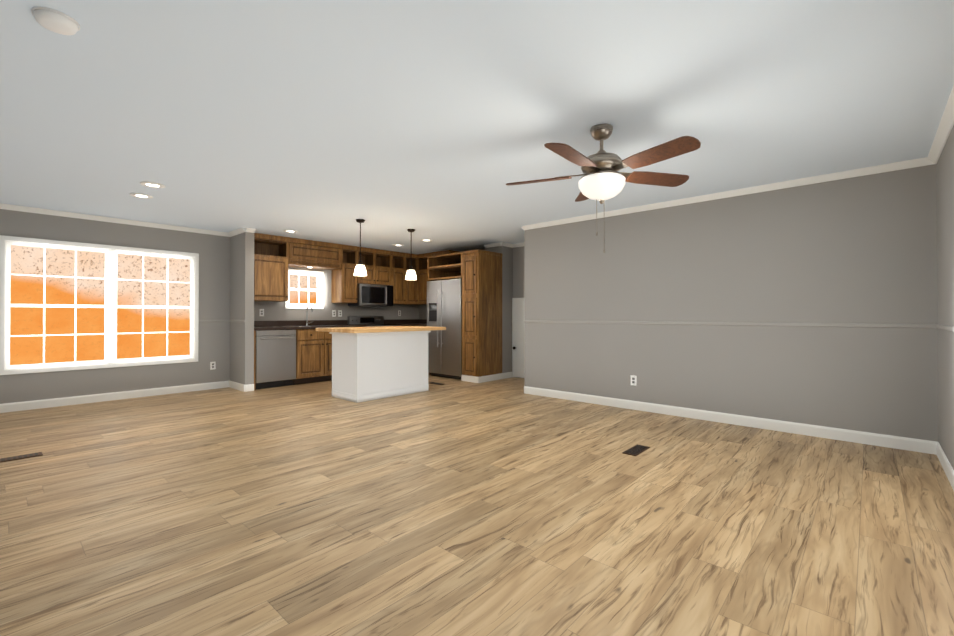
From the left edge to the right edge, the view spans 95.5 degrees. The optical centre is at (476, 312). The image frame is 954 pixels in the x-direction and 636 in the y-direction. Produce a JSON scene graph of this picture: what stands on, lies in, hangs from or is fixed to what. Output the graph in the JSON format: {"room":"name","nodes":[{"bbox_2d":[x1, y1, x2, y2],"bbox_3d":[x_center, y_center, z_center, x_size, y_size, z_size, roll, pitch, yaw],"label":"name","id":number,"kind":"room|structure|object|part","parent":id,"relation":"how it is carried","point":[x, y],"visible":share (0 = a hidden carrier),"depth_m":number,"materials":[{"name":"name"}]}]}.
{"room":"living room","nodes":[
{"label":"living room","id":0,"kind":"room"},
{"bbox_2d":[0,209,418,403],"bbox_3d":[-4.122,-0.033,6.270,0.150,2.330,8.700,0,-1,42],"label":"wall","id":1,"kind":"structure","parent":0,"point":[213,251],"depth_m":5.99,"materials":[{"name":"grey paint"}]},
{"bbox_2d":[0,235,198,374],"bbox_3d":[-4.727,-0.073,5.590,0.167,1.560,1.940,0,-1,42],"label":"living room window","id":2,"kind":"structure","parent":1,"relation":"in","point":[110,306],"depth_m":5.52,"materials":[{"name":"white"}]},
{"bbox_2d":[0,381,227,412],"bbox_3d":[-5.301,1.072,4.841,0.012,0.100,4.650,0,-1,42],"label":"baseboard","id":3,"kind":"structure","parent":1,"relation":"attached to","point":[55,402],"depth_m":5.49,"materials":[{"name":"white"}]},
{"bbox_2d":[0,203,227,236],"bbox_3d":[-5.276,-1.181,4.854,0.052,0.054,4.620,0,-1,42],"label":"crown molding","id":4,"kind":"structure","parent":1,"relation":"attached to","point":[2,206],"depth_m":5.48,"materials":[{"name":"white wood"}]},
{"bbox_2d":[210,362,215,369],"bbox_3d":[-3.894,0.788,6.396,0.008,0.116,0.070,0,-1,42],"label":"outlet","id":5,"kind":"object","parent":1,"relation":"attached to","point":[212,365],"visible":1,"depth_m":6.39,"materials":[{"name":"white plastic"}]},
{"bbox_2d":[259,309,263,315],"bbox_3d":[-3.431,0.006,6.912,0.008,0.116,0.070,0,-1,42],"label":"electrical outlet","id":6,"kind":"object","parent":1,"relation":"attached to","point":[261,312],"visible":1,"depth_m":6.91,"materials":[{"name":"white plastic"}]},
{"bbox_2d":[254,253,289,300],"bbox_3d":[-3.320,-0.527,6.789,0.340,0.705,0.598,0,-1,42],"label":"upper cabinet","id":7,"kind":"object","parent":1,"relation":"attached to","point":[275,257],"depth_m":6.70,"materials":[{"name":"brown wood"}]},
{"bbox_2d":[285,269,323,308],"bbox_3d":[-3.007,-0.387,7.489,0.167,0.665,0.680,0,-1,42],"label":"kitchen window","id":8,"kind":"structure","parent":1,"relation":"in","point":[319,289],"depth_m":7.53,"materials":[{"name":"white"}]},
{"bbox_2d":[278,237,345,264],"bbox_3d":[-2.807,-1.020,7.359,0.340,0.338,0.990,0,-1,42],"label":"upper cabinet","id":9,"kind":"object","parent":1,"relation":"attached to","point":[307,252],"depth_m":7.18,"materials":[{"name":"brown wood"}]},
{"bbox_2d":[254,321,417,324],"bbox_3d":[-2.446,0.188,7.988,0.018,0.090,3.596,0,-1,42],"label":"backsplash","id":10,"kind":"structure","parent":1,"relation":"attached to","point":[255,322],"depth_m":7.61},
{"bbox_2d":[330,261,357,302],"bbox_3d":[-2.387,-0.520,7.818,0.340,0.705,0.320,0,-1,42],"label":"upper cabinet","id":11,"kind":"object","parent":1,"relation":"attached to","point":[344,282],"depth_m":7.70,"materials":[{"name":"brown wood"}]},
{"bbox_2d":[358,265,393,284],"bbox_3d":[-2.024,-0.695,8.220,0.340,0.350,0.760,0,-1,42],"label":"upper cabinet","id":12,"kind":"object","parent":1,"relation":"attached to","point":[376,274],"depth_m":8.17,"materials":[{"name":"brown wood"}]},
{"bbox_2d":[348,284,392,305],"bbox_3d":[-1.988,-0.315,8.184,0.439,0.396,0.748,0,-1,42],"label":"microwave","id":13,"kind":"object","parent":12,"relation":"attached to","point":[373,295],"visible":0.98,"depth_m":8.01,"materials":[{"name":"grey"}]},
{"bbox_2d":[390,265,401,303],"bbox_3d":[-1.638,-0.515,8.644,0.340,0.705,0.390,0,-1,42],"label":"upper cabinet","id":14,"kind":"object","parent":1,"relation":"attached to","point":[397,287],"depth_m":8.49,"materials":[{"name":"brown wood"}]},
{"bbox_2d":[402,269,417,304],"bbox_3d":[-1.444,-0.513,8.825,0.386,0.705,0.378,0,-1,42],"label":"upper cabinet","id":15,"kind":"object","parent":1,"relation":"attached to","point":[409,288],"depth_m":8.71,"materials":[{"name":"brown wood"}]},
{"bbox_2d":[230,232,253,384],"bbox_3d":[-3.481,-0.032,6.418,0.600,2.330,0.120,0,-1,42],"label":"wall","id":16,"kind":"structure","parent":0,"point":[241,305],"depth_m":6.26,"materials":[{"name":"grey paint"}]},
{"bbox_2d":[228,381,247,391],"bbox_3d":[-3.514,1.082,6.351,0.592,0.100,0.012,0,-1,42],"label":"baseboard","id":17,"kind":"structure","parent":16,"relation":"attached to","point":[231,384],"depth_m":6.30,"materials":[{"name":"white"}]},
{"bbox_2d":[228,228,247,236],"bbox_3d":[-3.490,-1.171,6.318,0.572,0.054,0.052,0,-1,42],"label":"crown molding","id":18,"kind":"structure","parent":16,"relation":"attached to","point":[241,230],"depth_m":6.30,"materials":[{"name":"white wood"}]},
{"bbox_2d":[419,246,524,378],"bbox_3d":[0.631,-0.023,7.731,4.930,2.330,0.150,0,-1,42],"label":"wall","id":19,"kind":"structure","parent":0,"point":[518,272],"depth_m":7.57,"materials":[{"name":"grey paint"}]},
{"bbox_2d":[418,321,426,324],"bbox_3d":[-0.768,0.194,8.882,1.248,0.090,0.018,0,-1,42],"label":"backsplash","id":20,"kind":"structure","parent":19,"relation":"attached to","point":[419,322],"depth_m":9.19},
{"bbox_2d":[418,265,433,304],"bbox_3d":[-0.936,-0.514,8.792,0.541,0.705,0.384,0,-1,42],"label":"upper cabinet","id":21,"kind":"object","parent":19,"relation":"attached to","point":[424,275],"depth_m":8.72,"materials":[{"name":"brown wood"}]},
{"bbox_2d":[434,265,461,280],"bbox_3d":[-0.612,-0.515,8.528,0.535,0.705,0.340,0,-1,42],"label":"upper cabinet","id":22,"kind":"object","parent":19,"relation":"attached to","point":[441,272],"depth_m":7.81,"materials":[{"name":"brown wood"}]},
{"bbox_2d":[512,298,524,377],"bbox_3d":[0.892,0.444,7.330,0.780,1.390,0.084,0,-1,42],"label":"access door","id":23,"kind":"structure","parent":19,"relation":"in","point":[518,355],"depth_m":7.52,"materials":[{"name":"white"}]},
{"bbox_2d":[0,375,953,635],"bbox_3d":[-1.258,1.164,3.665,7.880,0.100,8.700,0,-1,42],"label":"floor","id":24,"kind":"structure","parent":0,"point":[500,507],"depth_m":2.28,"materials":[{"name":"brown wood"}]},
{"bbox_2d":[0,452,42,461],"bbox_3d":[-3.513,1.108,3.293,0.110,0.007,0.300,0,-1,42],"label":"floor vent","id":25,"kind":"object","parent":24,"relation":"in","point":[21,457],"visible":1,"depth_m":3.31,"materials":[{"name":"brown"}]},
{"bbox_2d":[255,329,295,389],"bbox_3d":[-3.200,0.702,6.673,0.665,0.866,0.593,0,-1,42],"label":"dishwasher","id":26,"kind":"object","parent":24,"relation":"on","point":[275,358],"visible":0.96,"depth_m":6.48,"materials":[{"name":"grey metal"}]},
{"bbox_2d":[278,329,331,384],"bbox_3d":[-2.685,0.705,7.273,0.620,0.868,0.974,0,-1,42],"label":"base cabinet","id":27,"kind":"object","parent":24,"relation":"on","point":[313,347],"depth_m":6.91,"materials":[{"name":"brown wood"}]},
{"bbox_2d":[254,325,361,328],"bbox_3d":[-2.803,0.248,7.143,0.625,0.041,1.864,0,-1,42],"label":"countertop","id":28,"kind":"structure","parent":27,"relation":"on","point":[255,326],"depth_m":6.87,"materials":[{"name":"black stone"}]},
{"bbox_2d":[306,305,313,324],"bbox_3d":[-2.811,0.056,7.359,0.210,0.347,0.128,0,-1,42],"label":"faucet","id":29,"kind":"object","parent":28,"relation":"on","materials":[{"name":"silver metal"}]},
{"bbox_2d":[348,316,400,326],"bbox_3d":[-1.889,0.609,8.088,0.707,1.070,0.752,0,-1,42],"label":"range","id":30,"kind":"object","parent":24,"relation":"on","point":[371,321],"visible":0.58,"depth_m":8.16,"materials":[{"name":"grey metal"}]},
{"bbox_2d":[320,330,430,402],"bbox_3d":[-1.401,0.696,6.101,0.880,0.870,1.220,0,-1,42],"label":"kitchen island","id":31,"kind":"object","parent":24,"relation":"on","point":[374,363],"depth_m":5.70,"materials":[{"name":"white paint"}]},
{"bbox_2d":[316,326,445,333],"bbox_3d":[-1.336,0.239,6.202,0.964,0.046,1.554,0,-1,42],"label":"island countertop","id":32,"kind":"structure","parent":31,"relation":"on","point":[378,329],"depth_m":5.69,"materials":[{"name":"brown wood"}]},
{"bbox_2d":[427,279,461,379],"bbox_3d":[-0.309,0.292,7.800,0.860,1.700,0.945,0,-1,42],"label":"refrigerator","id":33,"kind":"object","parent":24,"relation":"on","point":[444,303],"visible":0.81,"depth_m":7.45,"materials":[{"name":"grey metal"}]},
{"bbox_2d":[461,249,502,382],"bbox_3d":[0.079,0.066,7.294,0.386,2.145,0.654,0,-1,42],"label":"pantry cabinet","id":34,"kind":"object","parent":24,"relation":"on","point":[481,316],"visible":0.98,"depth_m":7.11,"materials":[{"name":"brown wood"}]},
{"bbox_2d":[622,444,649,455],"bbox_3d":[1.284,1.109,3.493,0.110,0.007,0.300,0,-1,42],"label":"floor vent","id":35,"kind":"object","parent":24,"relation":"in","point":[636,450],"visible":0.98,"depth_m":3.47,"materials":[{"name":"brown metal"}]},
{"bbox_2d":[0,0,953,253],"bbox_3d":[-1.258,-1.266,3.682,7.880,0.100,8.700,0,-1,42],"label":"ceiling","id":36,"kind":"structure","parent":0,"point":[440,123],"depth_m":2.54,"materials":[{"name":"white paint"}]},
{"bbox_2d":[31,7,79,34],"bbox_3d":[-1.762,-1.210,1.816,0.148,0.036,0.148,0,-1,42],"label":"smoke detector","id":37,"kind":"object","parent":36,"relation":"attached to","point":[55,21],"visible":1,"depth_m":1.79,"materials":[{"name":"white plastic"}]},
{"bbox_2d":[130,193,152,198],"bbox_3d":[-3.471,-1.204,4.487,0.196,0.012,0.196,0,-1,42],"label":"recessed light","id":38,"kind":"object","parent":36,"relation":"in","point":[142,195],"visible":1,"depth_m":4.47,"materials":[{"name":"white glass"}]},
{"bbox_2d":[140,181,164,187],"bbox_3d":[-3.078,-1.206,4.116,0.196,0.012,0.196,0,-1,42],"label":"recessed light","id":39,"kind":"object","parent":36,"relation":"in","point":[151,184],"visible":1,"depth_m":4.10,"materials":[{"name":"white glass"}]},
{"bbox_2d":[283,230,297,232],"bbox_3d":[-2.743,-1.191,6.377,0.196,0.012,0.196,0,-1,42],"label":"recessed light","id":40,"kind":"object","parent":36,"relation":"in","point":[292,231],"visible":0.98,"depth_m":6.37,"materials":[{"name":"white"}]},
{"bbox_2d":[354,219,366,275],"bbox_3d":[-1.517,-0.839,5.642,0.168,0.726,0.168,0,-1,42],"label":"pendant light","id":41,"kind":"object","parent":36,"relation":"hanging from","point":[360,270],"visible":1,"depth_m":5.60,"materials":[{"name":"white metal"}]},
{"bbox_3d":[-1.517,-0.544,5.640,0.168,0.137,0.168,0,-1,42],"label":"lamp shade","id":42,"kind":"part","parent":41,"relation":"part of","materials":[{"name":"white glass"}]},
{"bbox_2d":[405,229,416,279],"bbox_3d":[-0.954,-0.834,6.278,0.168,0.726,0.168,0,-1,42],"label":"pendant light","id":43,"kind":"object","parent":36,"relation":"hanging from","point":[410,274],"visible":1,"depth_m":6.24,"materials":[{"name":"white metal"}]},
{"bbox_3d":[-0.954,-0.540,6.276,0.168,0.137,0.168,0,-1,42],"label":"lamp shade","id":44,"kind":"part","parent":43,"relation":"part of","materials":[{"name":"white glass"}]},
{"bbox_2d":[506,124,700,252],"bbox_3d":[0.803,-0.808,2.837,1.264,0.826,1.227,0,-1,42],"label":"ceiling fan","id":45,"kind":"object","parent":36,"relation":"hanging from","point":[602,179],"visible":1,"depth_m":2.77,"materials":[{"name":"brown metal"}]},
{"bbox_3d":[0.827,-0.814,2.876,0.300,0.137,0.300,0,-1,42],"label":"lamp shade","id":46,"kind":"part","parent":45,"relation":"part of","materials":[{"name":"white glass"}]},
{"bbox_2d":[486,246,512,372],"bbox_3d":[0.393,-0.024,7.650,0.376,2.330,0.290,0,-1,42],"label":"wall","id":47,"kind":"structure","parent":0,"point":[507,274],"depth_m":7.52,"materials":[{"name":"grey paint"}]},
{"bbox_2d":[484,242,507,247],"bbox_3d":[0.297,-1.163,7.514,0.428,0.054,0.052,0,-1,42],"label":"crown molding","id":48,"kind":"structure","parent":47,"relation":"attached to","point":[500,243],"depth_m":7.48,"materials":[{"name":"white wood"}]},
{"bbox_2d":[503,372,512,378],"bbox_3d":[0.536,1.090,7.512,0.012,0.100,0.290,0,-1,42],"label":"baseboard","id":49,"kind":"structure","parent":47,"relation":"attached to","point":[508,374],"depth_m":7.50,"materials":[{"name":"white"}]},
{"bbox_2d":[508,243,523,247],"bbox_3d":[1.445,-1.167,6.864,2.250,0.054,0.052,0,-1,42],"label":"crown molding","id":50,"kind":"structure","parent":47,"relation":"attached to","point":[518,244],"depth_m":7.53,"materials":[{"name":"white wood"}]},
{"bbox_2d":[524,164,937,441],"bbox_3d":[2.175,-0.043,4.773,3.970,2.330,0.120,0,-1,42],"label":"wall","id":51,"kind":"structure","parent":0,"point":[860,249],"depth_m":4.19,"materials":[{"name":"grey paint"}]},
{"bbox_2d":[631,375,636,385],"bbox_3d":[1.809,0.788,5.011,0.070,0.116,0.008,0,-1,42],"label":"outlet","id":52,"kind":"object","parent":51,"relation":"attached to","point":[634,380],"visible":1,"depth_m":5.00,"materials":[{"name":"white plastic"}]},
{"bbox_2d":[521,158,926,229],"bbox_3d":[2.085,-1.181,4.765,3.962,0.054,0.082,0,-1,42],"label":"crown molding","id":53,"kind":"structure","parent":51,"relation":"attached to","point":[918,162],"depth_m":4.21,"materials":[{"name":"white wood"}]},
{"bbox_2d":[524,386,931,453],"bbox_3d":[2.125,1.071,4.741,3.952,0.100,0.042,0,-1,42],"label":"baseboard","id":54,"kind":"structure","parent":51,"relation":"attached to","point":[908,444],"depth_m":4.20,"materials":[{"name":"white wood"}]},
{"bbox_2d":[936,125,953,469],"bbox_3d":[1.212,-0.071,0.644,0.150,2.330,7.530,0,-1,42],"label":"wall","id":55,"kind":"structure","parent":0,"point":[945,232],"depth_m":3.00,"materials":[{"name":"grey paint"}]},
{"bbox_2d":[924,85,953,164],"bbox_3d":[1.167,-1.209,0.753,0.052,0.054,7.200,0,-1,42],"label":"crown molding","id":56,"kind":"structure","parent":55,"relation":"attached to","point":[945,126],"depth_m":2.87,"materials":[{"name":"white wood"}]},
{"bbox_2d":[932,441,953,490],"bbox_3d":[1.172,1.044,0.713,0.012,0.100,7.230,0,-1,42],"label":"baseboard","id":57,"kind":"structure","parent":55,"relation":"attached to","point":[937,450],"depth_m":3.04,"materials":[{"name":"white wood"}]},
{"label":"outside","id":58,"kind":"structure","parent":0,"visible":0},
{"bbox_2d":[10,245,315,364],"bbox_3d":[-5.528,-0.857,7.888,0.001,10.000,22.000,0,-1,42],"label":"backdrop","id":59,"kind":"structure","parent":58,"point":[29,290],"depth_m":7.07,"materials":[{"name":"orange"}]},
{"bbox_3d":[-4.130,-0.072,0.507,7.580,2.330,0.150,0,-1,42],"label":"wall","id":60,"kind":"structure","parent":0,"visible":0},
{"bbox_2d":[199,320,228,321],"bbox_3d":[-3.891,0.130,6.404,0.010,0.036,0.390,0,-1,42],"label":"trim","id":61,"kind":"structure","parent":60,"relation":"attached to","point":[199,320],"depth_m":6.40,"materials":[{"name":"grey paint"}]},
{"bbox_2d":[229,320,244,321],"bbox_3d":[-3.525,0.130,6.369,0.600,0.036,0.010,0,-1,42],"label":"trim","id":62,"kind":"structure","parent":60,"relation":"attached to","point":[229,320],"depth_m":6.35,"materials":[{"name":"grey paint"}]},
{"bbox_2d":[524,320,933,327],"bbox_3d":[2.120,0.118,4.733,3.940,0.036,0.010,0,-1,42],"label":"trim","id":63,"kind":"structure","parent":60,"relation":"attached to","point":[894,325],"depth_m":4.21,"materials":[{"name":"grey paint"}]},
{"bbox_2d":[934,324,953,331],"bbox_3d":[1.173,0.091,0.719,0.010,0.036,7.230,0,-1,42],"label":"trim","id":64,"kind":"structure","parent":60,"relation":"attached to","point":[945,327],"depth_m":3.00,"materials":[{"name":"grey paint"}]}
]}

